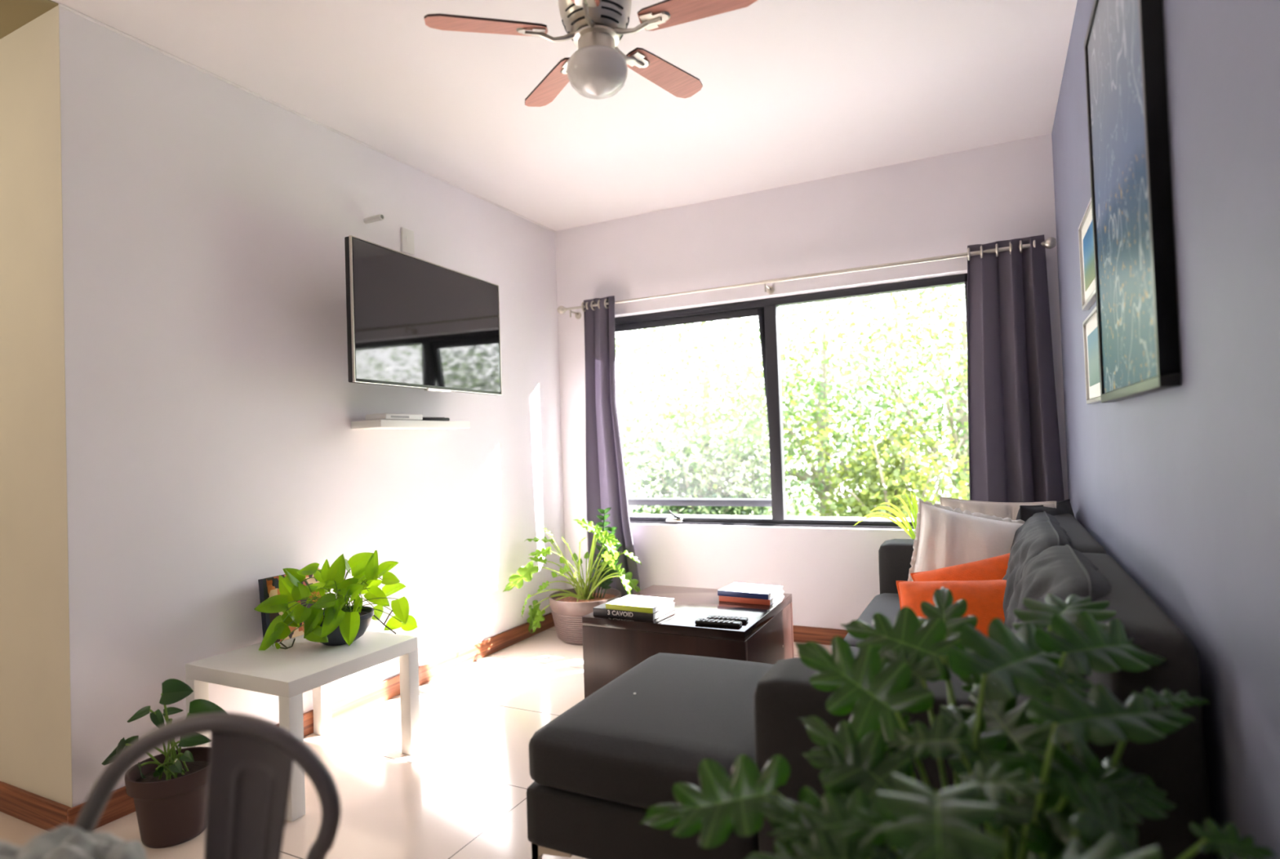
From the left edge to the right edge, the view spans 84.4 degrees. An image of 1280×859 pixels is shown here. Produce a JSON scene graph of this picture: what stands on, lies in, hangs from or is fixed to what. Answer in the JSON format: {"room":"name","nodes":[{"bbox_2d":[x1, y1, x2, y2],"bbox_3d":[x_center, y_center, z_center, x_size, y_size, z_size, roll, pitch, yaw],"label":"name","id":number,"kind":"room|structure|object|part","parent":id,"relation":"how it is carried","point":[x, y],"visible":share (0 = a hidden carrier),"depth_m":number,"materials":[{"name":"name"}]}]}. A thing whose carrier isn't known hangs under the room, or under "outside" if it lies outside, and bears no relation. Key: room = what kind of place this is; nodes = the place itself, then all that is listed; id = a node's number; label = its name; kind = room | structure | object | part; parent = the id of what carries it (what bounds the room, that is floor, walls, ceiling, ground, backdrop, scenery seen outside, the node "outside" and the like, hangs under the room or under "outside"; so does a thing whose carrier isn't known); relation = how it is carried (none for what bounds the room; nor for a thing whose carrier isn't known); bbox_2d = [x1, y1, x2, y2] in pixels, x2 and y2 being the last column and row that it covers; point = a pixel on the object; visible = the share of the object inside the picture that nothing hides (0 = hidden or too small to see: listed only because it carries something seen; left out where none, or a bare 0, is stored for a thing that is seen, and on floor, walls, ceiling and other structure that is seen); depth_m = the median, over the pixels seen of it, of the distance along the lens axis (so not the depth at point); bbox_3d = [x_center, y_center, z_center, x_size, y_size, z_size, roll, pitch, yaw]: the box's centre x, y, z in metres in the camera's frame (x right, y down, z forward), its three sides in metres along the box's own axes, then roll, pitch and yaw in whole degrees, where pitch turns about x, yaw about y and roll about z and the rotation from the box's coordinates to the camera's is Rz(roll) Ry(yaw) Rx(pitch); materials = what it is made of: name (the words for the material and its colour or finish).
{"room":"living room","nodes":[
{"label":"living room","id":0,"kind":"room"},
{"bbox_2d":[0,4,72,807],"bbox_3d":[-2.665,-0.004,2.707,2.017,2.600,0.120,-3,-1,27],"label":"wall","id":1,"kind":"structure","parent":0,"point":[36,748],"depth_m":2.29,"materials":[{"name":"beige paint"}]},
{"bbox_2d":[0,780,71,831],"bbox_3d":[-2.653,1.249,2.620,2.017,0.092,0.015,-3,-1,27],"label":"baseboard","id":2,"kind":"structure","parent":1,"relation":"attached to","point":[42,812],"depth_m":2.26,"materials":[{"name":"brown wood"}]},
{"bbox_2d":[58,6,566,806],"bbox_3d":[-1.168,-0.036,3.580,0.120,2.600,3.020,-3,-1,27],"label":"wall","id":3,"kind":"structure","parent":0,"point":[213,451],"depth_m":2.73,"materials":[{"name":"white paint"}]},
{"bbox_2d":[58,3,555,232],"bbox_3d":[-1.201,-1.335,3.489,0.012,0.010,2.821,-3,-1,27],"label":"trim","id":4,"kind":"structure","parent":3,"relation":"attached to","point":[60,5],"depth_m":2.85,"materials":[{"name":"white paint"}]},
{"bbox_2d":[66,612,555,828],"bbox_3d":[-1.113,1.214,3.427,0.015,0.092,2.836,-3,-1,27],"label":"baseboard","id":5,"kind":"structure","parent":3,"relation":"attached to","point":[119,804],"depth_m":3.28,"materials":[{"name":"brown wood"}]},
{"bbox_2d":[363,213,384,223],"bbox_3d":[-1.235,-0.977,3.278,0.105,0.028,0.028,-3,-1,27],"label":"pipe stub","id":6,"kind":"object","parent":3,"relation":"attached to","point":[379,217],"visible":1,"depth_m":3.27,"materials":[{"name":"white plastic"}]},
{"bbox_2d":[400,226,414,255],"bbox_3d":[-1.159,-0.940,3.528,0.014,0.122,0.080,-3,-1,27],"label":"cover plate","id":7,"kind":"object","parent":3,"relation":"attached to","point":[406,235],"visible":1,"depth_m":3.52,"materials":[{"name":"white plastic"}]},
{"bbox_2d":[351,419,470,429],"bbox_3d":[-1.086,-0.022,3.401,0.185,0.034,0.590,-3,-1,27],"label":"wall shelf","id":8,"kind":"object","parent":3,"relation":"attached to","point":[374,424],"visible":1,"depth_m":3.27,"materials":[{"name":"white wood"}]},
{"bbox_2d":[364,413,422,420],"bbox_3d":[-1.136,-0.055,3.269,0.130,0.030,0.230,-3,-1,27],"label":"media box","id":9,"kind":"object","parent":8,"relation":"on","point":[381,415],"visible":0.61,"depth_m":3.19,"materials":[{"name":"white plastic"}]},
{"bbox_2d":[421,417,449,421],"bbox_3d":[-1.017,-0.051,3.473,0.045,0.020,0.170,-3,-2,37],"label":"remote control","id":10,"kind":"object","parent":8,"relation":"on","point":[424,418],"visible":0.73,"depth_m":3.46,"materials":[{"name":"black plastic"}]},
{"bbox_2d":[344,235,502,395],"bbox_3d":[-1.073,-0.472,3.361,0.280,0.600,1.037,-2,-1,23],"label":"television","id":11,"kind":"object","parent":3,"relation":"attached to","point":[412,322],"visible":1,"depth_m":3.19,"materials":[{"name":"black plastic"}]},
{"bbox_2d":[303,605,373,645],"bbox_3d":[-1.147,0.755,2.696,0.248,0.108,0.248,-3,-1,27],"label":"plant pot","id":12,"kind":"object","parent":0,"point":[335,637],"depth_m":2.63,"materials":[{"name":"grey plastic"}]},
{"bbox_2d":[0,626,831,858],"bbox_3d":[-1.475,1.284,1.621,5.012,0.100,6.788,-3,-1,27],"label":"floor","id":13,"kind":"structure","parent":0,"point":[463,795],"depth_m":2.56,"materials":[{"name":"beige tile"}]},
{"bbox_2d":[101,678,226,848],"bbox_3d":[-1.471,0.999,2.208,0.418,0.495,0.250,-3,-2,39],"label":"potted plant","id":14,"kind":"object","parent":13,"relation":"on","point":[168,789],"visible":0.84,"depth_m":2.12,"materials":[{"name":"green plant"}]},
{"bbox_3d":[-1.433,1.138,2.178,0.250,0.212,0.250,-3,-1,27],"label":"pot","id":15,"kind":"part","parent":14,"relation":"part of","materials":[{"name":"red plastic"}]},
{"bbox_2d":[74,711,341,858],"bbox_3d":[-0.605,0.786,0.741,0.422,0.802,0.495,-2,-1,0],"label":"dining chair","id":16,"kind":"object","parent":13,"relation":"on","point":[251,757],"visible":0.98,"depth_m":0.97,"materials":[{"name":"grey paint"}]},
{"bbox_2d":[185,630,421,821],"bbox_3d":[-1.218,1.028,2.596,0.540,0.436,0.560,-3,-1,27],"label":"side table","id":17,"kind":"object","parent":13,"relation":"on","point":[306,665],"visible":0.7,"depth_m":2.48,"materials":[{"name":"white wood"}]},
{"bbox_3d":[-1.550,1.061,2.477,0.050,0.386,0.050,-3,-1,27],"label":"leg","id":18,"kind":"part","parent":17,"relation":"part of","materials":[{"name":"white wood"}]},
{"bbox_2d":[257,567,323,643],"bbox_3d":[-1.378,0.696,2.802,0.051,0.249,0.253,-3,-1,27],"label":"picture frame","id":19,"kind":"object","parent":17,"relation":"on","point":[268,587],"visible":0.29,"depth_m":2.72,"materials":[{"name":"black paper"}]},
{"bbox_3d":[-1.112,1.042,2.258,0.050,0.386,0.050,-3,-1,27],"label":"leg","id":20,"kind":"part","parent":17,"relation":"part of","materials":[{"name":"white wood"}]},
{"bbox_3d":[-1.322,1.063,2.933,0.050,0.386,0.050,-3,-1,27],"label":"leg","id":21,"kind":"part","parent":17,"relation":"part of","materials":[{"name":"white wood"}]},
{"bbox_2d":[253,550,417,650],"bbox_3d":[-1.153,0.638,2.678,0.584,0.358,0.347,-2,-1,-2],"label":"pothos","id":22,"kind":"object","parent":17,"relation":"on","point":[340,623],"visible":1,"depth_m":2.64,"materials":[{"name":"green plant"}]},
{"bbox_3d":[-1.299,0.789,2.600,0.062,0.039,0.006,-2,-1,1],"label":"trailing stem","id":23,"kind":"part","parent":22,"relation":"part of","materials":[{"name":"green"}]},
{"bbox_3d":[-1.001,0.757,2.760,0.096,0.087,0.005,-2,-1,-1],"label":"trailing stem","id":24,"kind":"part","parent":22,"relation":"part of","materials":[{"name":"green"}]},
{"bbox_3d":[-0.974,0.721,2.760,0.056,0.078,0.005,-2,-1,2],"label":"trailing stem","id":25,"kind":"part","parent":22,"relation":"part of","materials":[{"name":"green plant"}]},
{"bbox_3d":[-0.884,1.044,2.714,0.050,0.386,0.050,-3,-1,27],"label":"leg","id":26,"kind":"part","parent":17,"relation":"part of","materials":[{"name":"white wood"}]},
{"bbox_2d":[502,506,641,644],"bbox_3d":[-0.387,0.864,4.240,0.803,0.775,0.434,-2,-1,6],"label":"potted plant","id":27,"kind":"object","parent":13,"relation":"on","point":[568,606],"visible":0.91,"depth_m":4.18,"materials":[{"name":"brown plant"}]},
{"bbox_3d":[-0.324,1.118,4.228,0.434,0.262,0.434,-3,-1,27],"label":"pot","id":28,"kind":"part","parent":27,"relation":"part of","materials":[{"name":"ceramic"}]},
{"bbox_2d":[526,652,773,858],"bbox_3d":[0.153,0.961,1.987,0.632,0.450,0.818,-3,-1,27],"label":"ottoman","id":29,"kind":"object","parent":13,"relation":"on","point":[597,768],"visible":0.61,"depth_m":1.72,"materials":[{"name":"grey fabric"}]},
{"bbox_3d":[-0.194,1.115,1.801,0.115,0.158,0.115,-3,-1,27],"label":"leg","id":30,"kind":"part","parent":29,"relation":"part of","materials":[{"name":"black metal"}]},
{"bbox_2d":[582,584,794,697],"bbox_3d":[0.249,1.010,3.260,0.749,0.400,0.730,-3,-1,27],"label":"coffee table","id":31,"kind":"object","parent":13,"relation":"on","point":[612,646],"visible":0.59,"depth_m":3.04,"materials":[{"name":"brown wood"}]},
{"bbox_2d":[592,597,675,620],"bbox_3d":[-0.025,0.800,3.155,0.300,0.032,0.219,-3,-1,29],"label":"book","id":32,"kind":"object","parent":31,"relation":"on","point":[600,610],"visible":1,"depth_m":3.07,"materials":[{"name":"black paper"}]},
{"bbox_2d":[605,594,674,613],"bbox_3d":[0.001,0.771,3.132,0.235,0.022,0.203,-3,-1,30],"label":"book","id":33,"kind":"object","parent":32,"relation":"on","point":[631,602],"visible":1,"depth_m":3.09,"materials":[{"name":"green paper"}]},
{"bbox_3d":[0.091,1.028,2.947,0.745,0.362,0.030,-3,-1,27],"label":"panel","id":34,"kind":"part","parent":31,"relation":"part of","materials":[{"name":"brown wood"}]},
{"bbox_2d":[694,617,742,627],"bbox_3d":[0.320,0.788,2.884,0.190,0.020,0.045,-2,-1,24],"label":"remote control","id":35,"kind":"object","parent":31,"relation":"on","point":[727,623],"visible":1,"depth_m":2.87,"materials":[{"name":"black plastic"}]},
{"bbox_2d":[706,614,748,623],"bbox_3d":[0.363,0.788,2.935,0.170,0.020,0.045,-2,-1,22],"label":"remote control","id":36,"kind":"object","parent":31,"relation":"on","point":[744,620],"visible":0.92,"depth_m":2.92,"materials":[{"name":"black plastic"}]},
{"bbox_2d":[719,591,783,604],"bbox_3d":[0.530,0.789,3.348,0.250,0.025,0.203,-3,-1,30],"label":"book","id":37,"kind":"object","parent":31,"relation":"on","point":[725,598],"visible":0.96,"depth_m":3.26,"materials":[{"name":"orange paper"}]},
{"bbox_2d":[717,582,782,599],"bbox_3d":[0.524,0.764,3.350,0.250,0.024,0.203,-3,-1,31],"label":"book","id":38,"kind":"object","parent":37,"relation":"on","point":[758,591],"visible":1,"depth_m":3.31,"materials":[{"name":"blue paper"}]},
{"bbox_3d":[0.567,1.014,3.100,0.030,0.362,0.669,-3,-1,27],"label":"panel","id":39,"kind":"part","parent":31,"relation":"part of","materials":[{"name":"brown wood"}]},
{"bbox_3d":[0.404,1.030,3.573,0.745,0.362,0.030,-3,-1,27],"label":"panel","id":40,"kind":"part","parent":31,"relation":"part of","materials":[{"name":"brown wood"}]},
{"bbox_2d":[853,491,932,538],"bbox_3d":[1.398,0.747,3.547,0.609,0.859,0.244,-3,-1,27],"label":"potted palm","id":41,"kind":"object","parent":13,"relation":"on","point":[895,513],"visible":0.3,"depth_m":3.58,"materials":[{"name":"green plant"}]},
{"bbox_2d":[639,586,1278,858],"bbox_3d":[0.572,0.728,1.014,0.916,0.846,0.719,-1,-1,-33],"label":"philodendron","id":42,"kind":"object","parent":13,"relation":"on","point":[1043,802],"visible":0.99,"depth_m":0.99,"materials":[{"name":"green plant"}]},
{"bbox_2d":[753,513,1212,858],"bbox_3d":[1.059,0.760,2.311,0.826,0.804,2.254,-3,-1,27],"label":"sofa","id":43,"kind":"object","parent":13,"relation":"on","point":[1175,762],"visible":0.2,"depth_m":1.32,"materials":[{"name":"grey fabric"}]},
{"bbox_2d":[844,592,900,646],"bbox_3d":[1.204,0.803,2.748,0.690,0.155,0.917,-3,-1,27],"label":"seat cushion","id":44,"kind":"object","parent":43,"relation":"on","point":[887,604],"depth_m":2.91,"materials":[{"name":"grey fabric"}]},
{"bbox_3d":[1.522,0.782,3.213,0.805,0.535,0.225,-3,-1,27],"label":"armrest","id":45,"kind":"part","parent":43,"relation":"part of","materials":[{"name":"grey fabric"}]},
{"bbox_2d":[850,646,982,675],"bbox_3d":[0.800,0.800,1.941,0.690,0.155,0.917,-3,-1,27],"label":"seat cushion","id":46,"kind":"object","parent":43,"relation":"on","point":[855,649],"depth_m":2.35,"materials":[{"name":"grey fabric"}]},
{"bbox_2d":[896,579,1006,637],"bbox_3d":[1.096,0.646,2.356,0.474,0.292,0.239,-3,-1,27],"label":"cushion","id":47,"kind":"object","parent":43,"relation":"on","point":[984,598],"visible":0.27,"depth_m":2.36,"materials":[{"name":"orange fabric"}]},
{"bbox_2d":[910,552,1009,581],"bbox_3d":[1.234,0.626,2.578,0.457,0.353,0.229,-2,-1,21],"label":"cushion","id":48,"kind":"object","parent":43,"relation":"on","point":[994,567],"visible":0.19,"depth_m":2.60,"materials":[{"name":"orange fabric"}]},
{"bbox_2d":[907,497,1024,581],"bbox_3d":[1.317,0.538,2.807,0.538,0.520,0.225,-2,-1,20],"label":"cushion","id":49,"kind":"object","parent":43,"relation":"on","point":[945,536],"visible":0.45,"depth_m":2.80,"materials":[{"name":"white fabric"}]},
{"bbox_3d":[0.630,0.775,1.401,0.778,0.535,0.225,-3,-1,27],"label":"armrest","id":50,"kind":"part","parent":43,"relation":"part of","materials":[{"name":"black fabric"}]},
{"bbox_2d":[939,496,1056,519],"bbox_3d":[1.480,0.500,2.913,0.442,0.434,0.236,-3,-1,27],"label":"cushion","id":51,"kind":"object","parent":43,"relation":"on","point":[1002,509],"visible":0.22,"depth_m":2.95,"materials":[{"name":"beige fabric"}]},
{"bbox_2d":[1010,511,1059,550],"bbox_3d":[1.534,0.524,2.742,0.244,0.390,0.500,-3,-1,27],"label":"cushion","id":52,"kind":"object","parent":43,"relation":"on","point":[1041,516],"visible":0.17,"depth_m":2.71,"materials":[{"name":"grey fabric"}]},
{"bbox_2d":[1002,520,1071,624],"bbox_3d":[1.313,0.519,2.315,0.254,0.398,0.628,-3,-1,27],"label":"cushion","id":53,"kind":"object","parent":43,"relation":"on","point":[1034,538],"visible":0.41,"depth_m":2.22,"materials":[{"name":"grey fabric"}]},
{"bbox_2d":[1015,498,1075,521],"bbox_3d":[1.675,0.454,2.928,0.366,0.306,0.146,-1,-1,-32],"label":"cushion","id":54,"kind":"object","parent":43,"relation":"on","point":[1025,512],"visible":0.27,"depth_m":2.87,"materials":[{"name":"black fabric"}]},
{"bbox_2d":[1005,544,1111,678],"bbox_3d":[1.037,0.516,1.749,0.261,0.398,0.704,-3,-1,27],"label":"cushion","id":55,"kind":"object","parent":43,"relation":"on","point":[1062,571],"visible":0.28,"depth_m":1.66,"materials":[{"name":"grey fabric"}]},
{"bbox_3d":[1.575,0.600,2.599,0.150,0.508,1.266,-3,-1,27],"label":"backrest","id":56,"kind":"part","parent":43,"relation":"part of","materials":[{"name":"grey fabric"}]},
{"bbox_3d":[1.073,0.596,1.597,0.150,0.508,0.988,-3,-1,27],"label":"backrest","id":57,"kind":"part","parent":43,"relation":"part of","materials":[{"name":"black fabric"}]},
{"bbox_3d":[-0.740,0.895,0.834,0.310,0.596,0.310,-3,-1,27],"label":"stool","id":58,"kind":"object","parent":13,"relation":"on","visible":0},
{"bbox_2d":[0,823,146,858],"bbox_3d":[-0.750,0.602,0.840,0.290,0.184,0.290,-3,-1,27],"label":"throw blanket","id":59,"kind":"object","parent":58,"relation":"on","point":[65,841],"visible":1,"depth_m":0.90,"materials":[{"name":"grey fabric"}]},
{"bbox_2d":[0,0,1077,231],"bbox_3d":[-1.611,-1.410,1.700,5.112,0.104,6.788,-3,-1,27],"label":"ceiling","id":60,"kind":"structure","parent":0,"point":[792,91],"depth_m":2.87,"materials":[{"name":"white paint"}]},
{"bbox_2d":[423,0,757,106],"bbox_3d":[-0.092,-1.155,1.902,0.830,0.509,0.860,-3,-1,27],"label":"ceiling fan","id":61,"kind":"object","parent":60,"relation":"hanging from","point":[597,69],"visible":1,"depth_m":1.86,"materials":[{"name":"brown wood"}]},
{"bbox_3d":[-0.400,-1.058,1.851,0.315,0.024,0.093,-2,-1,-11],"label":"blade","id":62,"kind":"part","parent":61,"relation":"part of","materials":[{"name":"brown wood"}]},
{"bbox_3d":[-0.264,-1.056,2.156,0.093,0.024,0.315,-1,-1,-30],"label":"blade","id":63,"kind":"part","parent":61,"relation":"part of","materials":[{"name":"brown wood"}]},
{"bbox_3d":[-0.151,-1.071,1.623,0.093,0.024,0.315,-2,-1,7],"label":"blade","id":64,"kind":"part","parent":61,"relation":"part of","materials":[{"name":"brown wood"}]},
{"bbox_3d":[-0.119,-1.085,1.909,0.180,0.057,0.180,-3,-1,27],"label":"motor","id":65,"kind":"part","parent":61,"relation":"part of","materials":[{"name":"silver metal"}]},
{"bbox_3d":[-0.115,-0.955,1.907,0.164,0.111,0.164,-3,-1,27],"label":"lamp shade","id":66,"kind":"part","parent":61,"relation":"part of","materials":[{"name":"white glass"}]},
{"bbox_3d":[0.072,-1.068,2.124,0.093,0.024,0.315,-3,-2,42],"label":"blade","id":67,"kind":"part","parent":61,"relation":"part of","materials":[{"name":"brown wood"}]},
{"bbox_3d":[0.147,-1.077,1.798,0.316,0.024,0.097,-3,-1,27],"label":"blade","id":68,"kind":"part","parent":61,"relation":"part of","materials":[{"name":"brown wood"}]},
{"bbox_2d":[555,133,1068,629],"bbox_3d":[0.810,-0.091,4.167,2.895,2.600,0.200,-3,-1,27],"label":"wall","id":69,"kind":"structure","parent":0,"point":[945,204],"depth_m":4.02,"materials":[{"name":"white paint"}]},
{"bbox_2d":[614,273,967,528],"bbox_3d":[0.783,-0.103,4.291,2.316,1.346,0.329,-3,-1,27],"label":"window","id":70,"kind":"structure","parent":69,"relation":"attached to","point":[766,310],"depth_m":4.17,"materials":[{"name":"grey metal"}]},
{"bbox_3d":[0.216,0.532,4.401,0.078,0.059,0.016,-2,-1,20],"label":"winder handle","id":71,"kind":"part","parent":70,"relation":"part of","materials":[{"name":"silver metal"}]},
{"bbox_3d":[0.312,-0.103,4.558,1.136,1.210,0.273,-3,-1,27],"label":"sash","id":72,"kind":"part","parent":70,"relation":"part of","materials":[{"name":"clear glass"}]},
{"bbox_3d":[1.283,-0.120,3.939,1.010,1.265,0.006,-3,-1,27],"label":"pane","id":73,"kind":"part","parent":70,"relation":"part of","materials":[{"name":"clear glass"}]},
{"bbox_2d":[557,236,1056,319],"bbox_3d":[0.740,-0.821,4.021,2.816,0.083,0.128,-3,-1,27],"label":"curtain rod","id":74,"kind":"object","parent":69,"relation":"attached to","point":[1050,242],"visible":0.88,"depth_m":3.83,"materials":[{"name":"silver metal"}]},
{"bbox_2d":[581,295,639,597],"bbox_3d":[-0.190,0.188,4.442,0.413,2.061,0.093,-3,-1,27],"label":"curtain","id":75,"kind":"object","parent":74,"relation":"hanging from","point":[606,484],"visible":0.73,"depth_m":4.45,"materials":[{"name":"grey fabric"}]},
{"bbox_2d":[967,234,1064,502],"bbox_3d":[1.820,0.099,3.436,0.422,2.061,0.088,-3,-1,27],"label":"curtain","id":76,"kind":"object","parent":74,"relation":"hanging from","point":[1014,437],"visible":0.68,"depth_m":3.45,"materials":[{"name":"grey fabric"}]},
{"bbox_2d":[792,625,848,644],"bbox_3d":[0.811,1.161,4.041,2.880,0.092,0.015,-3,-1,27],"label":"baseboard","id":77,"kind":"structure","parent":69,"relation":"attached to","point":[824,636],"depth_m":3.94,"materials":[{"name":"brown wood"}]},
{"bbox_2d":[1051,0,1279,858],"bbox_3d":[0.674,-0.163,0.551,0.100,2.600,6.788,-3,-1,27],"label":"wall","id":78,"kind":"structure","parent":0,"point":[1180,486],"depth_m":1.12,"materials":[{"name":"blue paint"}]},
{"bbox_2d":[1078,197,1096,311],"bbox_3d":[1.444,-0.558,2.262,0.019,0.290,0.439,-3,-1,27],"label":"framed print","id":79,"kind":"object","parent":78,"relation":"attached to","point":[1086,243],"visible":0.51,"depth_m":2.32,"materials":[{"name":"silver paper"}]},
{"bbox_2d":[1082,306,1101,404],"bbox_3d":[1.456,-0.231,2.255,0.019,0.285,0.439,-3,-1,27],"label":"framed print","id":80,"kind":"object","parent":78,"relation":"attached to","point":[1089,325],"visible":0.52,"depth_m":2.32,"materials":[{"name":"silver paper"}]},
{"bbox_2d":[1084,0,1181,402],"bbox_3d":[1.137,-0.598,1.667,0.033,1.040,0.799,-3,-1,27],"label":"framed painting","id":81,"kind":"object","parent":78,"relation":"attached to","point":[1134,242],"visible":1,"depth_m":1.51,"materials":[{"name":"black plastic"}]},
{"bbox_2d":[1087,0,1156,392],"bbox_3d":[1.139,-0.598,1.666,0.025,0.996,0.751,-3,-1,27],"label":"print","id":82,"kind":"object","parent":81,"relation":"attached to","point":[1116,111],"depth_m":1.63},
{"label":"outside","id":83,"kind":"structure","parent":0,"visible":0},
{"bbox_2d":[628,503,912,518],"bbox_3d":[8.918,4.383,23.022,55.000,0.100,40.812,-3,-1,27],"label":"lawn","id":84,"kind":"structure","parent":83,"point":[790,508],"depth_m":42.65,"materials":[{"name":"green plant"}]},
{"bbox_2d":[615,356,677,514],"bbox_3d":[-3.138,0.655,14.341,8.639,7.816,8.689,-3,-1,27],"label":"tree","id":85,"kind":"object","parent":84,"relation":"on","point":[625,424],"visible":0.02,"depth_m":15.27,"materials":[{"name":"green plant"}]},
{"bbox_2d":[626,426,802,515],"bbox_3d":[0.762,2.135,9.422,2.792,4.386,2.516,-3,-1,27],"label":"tree","id":86,"kind":"object","parent":84,"relation":"on","point":[670,482],"visible":0.35,"depth_m":9.21,"materials":[{"name":"green plant"}]},
{"bbox_2d":[615,315,826,514],"bbox_3d":[-1.112,-0.004,11.859,8.570,8.891,7.707,-2,-1,20],"label":"tree","id":87,"kind":"object","parent":84,"relation":"on","point":[666,393],"visible":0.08,"depth_m":10.76,"materials":[{"name":"green plant"}]},
{"bbox_2d":[615,304,911,516],"bbox_3d":[1.115,0.709,11.607,6.504,8.884,8.897,-2,-1,10],"label":"tree","id":88,"kind":"object","parent":84,"relation":"on","point":[706,362],"visible":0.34,"depth_m":10.47,"materials":[{"name":"green plant"}]},
{"bbox_2d":[629,513,914,520],"bbox_3d":[-2.861,2.699,8.355,15.200,3.450,0.280,-3,-1,27],"label":"wall","id":89,"kind":"structure","parent":84,"relation":"on","point":[630,514],"depth_m":6.41,"materials":[{"name":"white paint"}]},
{"bbox_2d":[615,284,969,516],"bbox_3d":[2.582,0.447,9.421,7.742,7.635,7.836,-2,-1,14],"label":"tree","id":90,"kind":"object","parent":84,"relation":"on","point":[807,479],"visible":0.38,"depth_m":9.15,"materials":[{"name":"green plant"}]},
{"bbox_2d":[662,285,969,516],"bbox_3d":[4.563,0.336,9.512,8.686,7.726,5.994,-2,-1,-18],"label":"tree","id":91,"kind":"object","parent":84,"relation":"on","point":[961,426],"visible":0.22,"depth_m":9.58,"materials":[{"name":"green plant"}]},
{"bbox_2d":[764,386,969,518],"bbox_3d":[3.114,1.852,7.954,3.637,4.729,2.586,-3,-1,27],"label":"tree","id":92,"kind":"object","parent":84,"relation":"on","point":[883,474],"visible":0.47,"depth_m":8.02,"materials":[{"name":"green plant"}]},
{"bbox_2d":[874,292,968,480],"bbox_3d":[7.406,-0.047,9.376,5.526,8.292,7.933,-1,-1,-34],"label":"tree","id":93,"kind":"object","parent":84,"relation":"on","point":[951,406],"visible":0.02,"depth_m":11.02,"materials":[{"name":"green plant"}]}
]}

